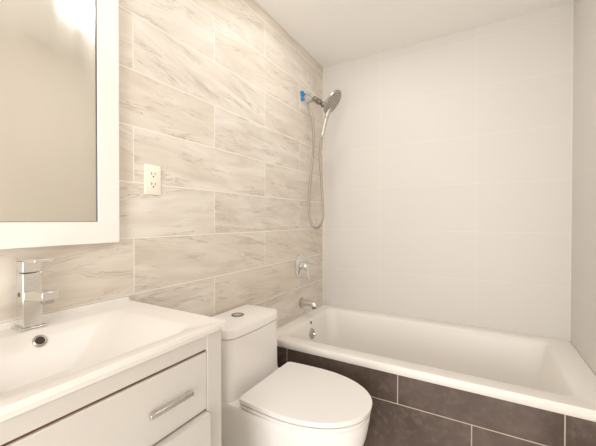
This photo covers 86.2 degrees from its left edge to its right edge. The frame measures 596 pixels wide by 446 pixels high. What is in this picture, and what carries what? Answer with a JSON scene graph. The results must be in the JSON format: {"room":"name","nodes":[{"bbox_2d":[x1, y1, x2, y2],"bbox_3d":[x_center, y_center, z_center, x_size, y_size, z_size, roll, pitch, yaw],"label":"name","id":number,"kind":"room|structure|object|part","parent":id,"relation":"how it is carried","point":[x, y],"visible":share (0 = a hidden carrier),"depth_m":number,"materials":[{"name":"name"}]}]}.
{"room":"bathroom","nodes":[
{"label":"bathroom","id":0,"kind":"room"},
{"bbox_2d":[0,0,322,328],"bbox_3d":[-0.638,-0.040,1.169,0.080,2.376,3.392,0,1,30],"label":"wall","id":1,"kind":"structure","parent":0,"point":[210,95],"depth_m":1.46,"materials":[{"name":"beige tile"}]},
{"bbox_2d":[0,0,118,248],"bbox_3d":[-0.743,-0.416,0.868,0.031,0.966,0.500,0,1,30],"label":"mirror","id":2,"kind":"object","parent":1,"relation":"attached to","point":[59,59],"visible":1,"depth_m":0.93,"materials":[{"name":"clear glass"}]},
{"bbox_2d":[144,164,160,194],"bbox_3d":[-0.556,-0.166,1.219,0.010,0.114,0.070,0,1,30],"label":"wall outlet","id":3,"kind":"object","parent":1,"relation":"attached to","point":[152,173],"visible":1,"depth_m":1.21,"materials":[{"name":"beige plastic"}]},
{"bbox_2d":[149,170,156,188],"bbox_3d":[-0.554,-0.166,1.218,0.002,0.067,0.033,0,1,30],"label":"receptacle","id":4,"kind":"object","parent":3,"relation":"attached to","point":[152,173],"depth_m":1.22,"materials":[{"name":"beige plastic"}]},
{"bbox_2d":[253,0,323,67],"bbox_3d":[-0.619,-1.224,1.101,0.006,0.006,3.312,0,1,30],"label":"trim","id":5,"kind":"structure","parent":1,"relation":"attached to","point":[255,1],"depth_m":2.03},
{"bbox_2d":[295,254,309,280],"bbox_3d":[0.048,0.309,2.215,0.069,0.180,0.164,0,1,30],"label":"shower valve","id":6,"kind":"object","parent":1,"relation":"attached to","point":[301,265],"visible":1,"depth_m":2.20,"materials":[{"name":"silver metal"}]},
{"bbox_3d":[0.066,0.344,2.209,0.030,0.111,0.031,0,1,30],"label":"lever handle","id":7,"kind":"part","parent":6,"relation":"part of","materials":[{"name":"silver metal"}]},
{"bbox_2d":[299,297,316,308],"bbox_3d":[0.075,0.559,2.217,0.117,0.066,0.066,0,1,30],"label":"tub spout","id":8,"kind":"object","parent":1,"relation":"attached to","point":[302,302],"visible":1,"depth_m":2.20,"materials":[{"name":"silver metal"}]},
{"bbox_3d":[0.078,0.560,2.215,0.110,0.050,0.052,0,1,30],"label":"spout","id":9,"kind":"part","parent":8,"relation":"part of","materials":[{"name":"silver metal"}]},
{"bbox_2d":[300,91,324,106],"bbox_3d":[0.104,-0.853,2.193,0.192,0.138,0.046,0,1,27],"label":"bracket","id":10,"kind":"object","parent":1,"relation":"attached to","point":[315,99],"visible":0.96,"depth_m":2.18,"materials":[{"name":"silver metal"}]},
{"bbox_3d":[0.076,-0.882,2.217,0.100,0.062,0.020,0,1,30],"label":"arm","id":11,"kind":"part","parent":10,"relation":"part of","materials":[{"name":"silver metal"}]},
{"bbox_2d":[306,90,341,228],"bbox_3d":[0.192,-0.412,2.159,0.158,0.912,0.260,0,1,-35],"label":"shower","id":12,"kind":"object","parent":10,"relation":"hanging from","point":[333,99],"visible":1,"depth_m":2.16,"materials":[{"name":"silver metal"}]},
{"bbox_3d":[0.188,-0.686,2.141,0.082,0.188,0.033,0,1,34],"label":"handle","id":13,"kind":"part","parent":12,"relation":"part of","materials":[{"name":"silver metal"}]},
{"bbox_2d":[256,0,573,66],"bbox_3d":[0.044,-1.262,0.720,1.696,0.080,3.472,0,1,30],"label":"ceiling","id":14,"kind":"structure","parent":0,"point":[333,32],"depth_m":1.92,"materials":[{"name":"white paint"}]},
{"bbox_2d":[277,346,595,445],"bbox_3d":[0.470,0.926,1.487,1.536,0.441,0.018,0,1,30],"label":"bathtub apron","id":15,"kind":"structure","parent":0,"point":[406,411],"depth_m":1.38,"materials":[{"name":"grey tile"}]},
{"bbox_2d":[324,2,572,340],"bbox_3d":[0.888,-0.048,2.202,1.536,2.376,0.080,0,1,30],"label":"wall","id":16,"kind":"structure","parent":0,"point":[447,159],"depth_m":2.06,"materials":[{"name":"white tile"}]},
{"bbox_2d":[323,68,323,304],"bbox_3d":[0.204,-0.293,2.542,0.008,1.894,0.008,0,1,30],"label":"trim","id":17,"kind":"structure","parent":16,"relation":"attached to","point":[323,68],"depth_m":2.54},
{"bbox_2d":[569,2,573,340],"bbox_3d":[1.531,-0.284,1.782,0.004,1.894,0.004,0,1,30],"label":"trim","id":18,"kind":"structure","parent":16,"relation":"attached to","point":[573,2],"depth_m":1.78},
{"bbox_2d":[570,0,595,375],"bbox_3d":[1.321,-0.040,1.406,0.010,2.376,0.869,0,1,30],"label":"tiled wall","id":19,"kind":"structure","parent":0,"point":[583,230],"depth_m":1.57,"materials":[{"name":"white tile"}]},
{"bbox_3d":[-0.208,1.197,0.310,1.696,0.080,4.472,0,1,30],"label":"floor","id":20,"kind":"structure","parent":0,"visible":0},
{"bbox_2d":[0,329,220,445],"bbox_3d":[-0.545,0.730,0.762,0.488,0.844,0.597,0,1,30],"label":"vanity cabinet","id":21,"kind":"object","parent":20,"relation":"on","point":[173,397],"visible":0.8,"depth_m":0.71,"materials":[{"name":"white wood"}]},
{"bbox_2d":[0,297,224,421],"bbox_3d":[-0.558,0.326,0.766,0.461,0.122,0.607,0,1,30],"label":"sink","id":22,"kind":"object","parent":21,"relation":"in","point":[79,347],"visible":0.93,"depth_m":0.84,"materials":[{"name":"white ceramic"}]},
{"bbox_2d":[11,257,59,331],"bbox_3d":[-0.681,0.185,0.831,0.152,0.188,0.060,0,1,30],"label":"faucet","id":23,"kind":"object","parent":22,"relation":"on","point":[30,295],"visible":1,"depth_m":0.83,"materials":[{"name":"silver metal"}]},
{"bbox_3d":[-0.722,0.277,0.855,0.058,0.004,0.060,0,1,30],"label":"plate","id":24,"kind":"part","parent":23,"relation":"part of","materials":[{"name":"silver metal"}]},
{"bbox_3d":[-0.694,0.096,0.838,0.116,0.010,0.042,0,1,30],"label":"lever plate","id":25,"kind":"part","parent":23,"relation":"part of","materials":[{"name":"silver metal"}]},
{"bbox_3d":[-0.660,0.188,0.819,0.103,0.034,0.038,0,1,30],"label":"spout","id":26,"kind":"part","parent":23,"relation":"part of","materials":[{"name":"silver metal"}]},
{"bbox_3d":[-0.301,0.433,0.761,0.016,0.011,0.121,0,1,30],"label":"bar handle","id":27,"kind":"part","parent":21,"relation":"part of","materials":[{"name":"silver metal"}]},
{"bbox_3d":[-0.376,0.763,0.650,0.036,0.500,0.507,0,1,30],"label":"drawer","id":28,"kind":"part","parent":21,"relation":"part of","materials":[{"name":"white wood"}]},
{"bbox_3d":[-0.243,0.729,0.901,0.018,0.844,0.055,0,1,30],"label":"corner post","id":29,"kind":"part","parent":21,"relation":"part of","materials":[{"name":"white wood"}]},
{"bbox_2d":[212,304,371,445],"bbox_3d":[-0.049,0.788,1.367,0.734,0.715,0.403,0,1,30],"label":"toilet","id":30,"kind":"object","parent":20,"relation":"on","point":[263,403],"visible":0.91,"depth_m":1.29,"materials":[{"name":"white ceramic"}]},
{"bbox_3d":[-0.270,0.454,1.492,0.222,0.042,0.374,0,1,30],"label":"tank lid","id":31,"kind":"part","parent":30,"relation":"part of","materials":[{"name":"white ceramic"}]},
{"bbox_3d":[-0.271,0.608,1.493,0.217,0.264,0.374,0,1,30],"label":"tank","id":32,"kind":"part","parent":30,"relation":"part of","materials":[{"name":"white ceramic"}]},
{"bbox_3d":[-0.044,0.939,1.366,0.705,0.414,0.386,0,1,30],"label":"bowl","id":33,"kind":"part","parent":30,"relation":"part of","materials":[{"name":"white ceramic"}]},
{"bbox_3d":[0.060,0.722,1.304,0.473,0.020,0.394,0,1,30],"label":"seat","id":34,"kind":"part","parent":30,"relation":"part of","materials":[{"name":"white plastic"}]},
{"bbox_3d":[0.064,0.701,1.302,0.475,0.023,0.403,0,1,30],"label":"seat lid","id":35,"kind":"part","parent":30,"relation":"part of","materials":[{"name":"white plastic"}]},
{"bbox_2d":[277,305,595,421],"bbox_3d":[0.665,0.842,1.825,1.533,0.360,0.808,0,1,30],"label":"bathtub","id":36,"kind":"object","parent":20,"relation":"on","point":[549,374],"visible":0.7,"depth_m":1.86,"materials":[{"name":"white ceramic"}]},
{"bbox_3d":[0.097,0.754,2.171,0.019,0.072,0.072,0,1,30],"label":"overflow plate","id":37,"kind":"part","parent":36,"relation":"part of","materials":[{"name":"silver metal"}]}
]}

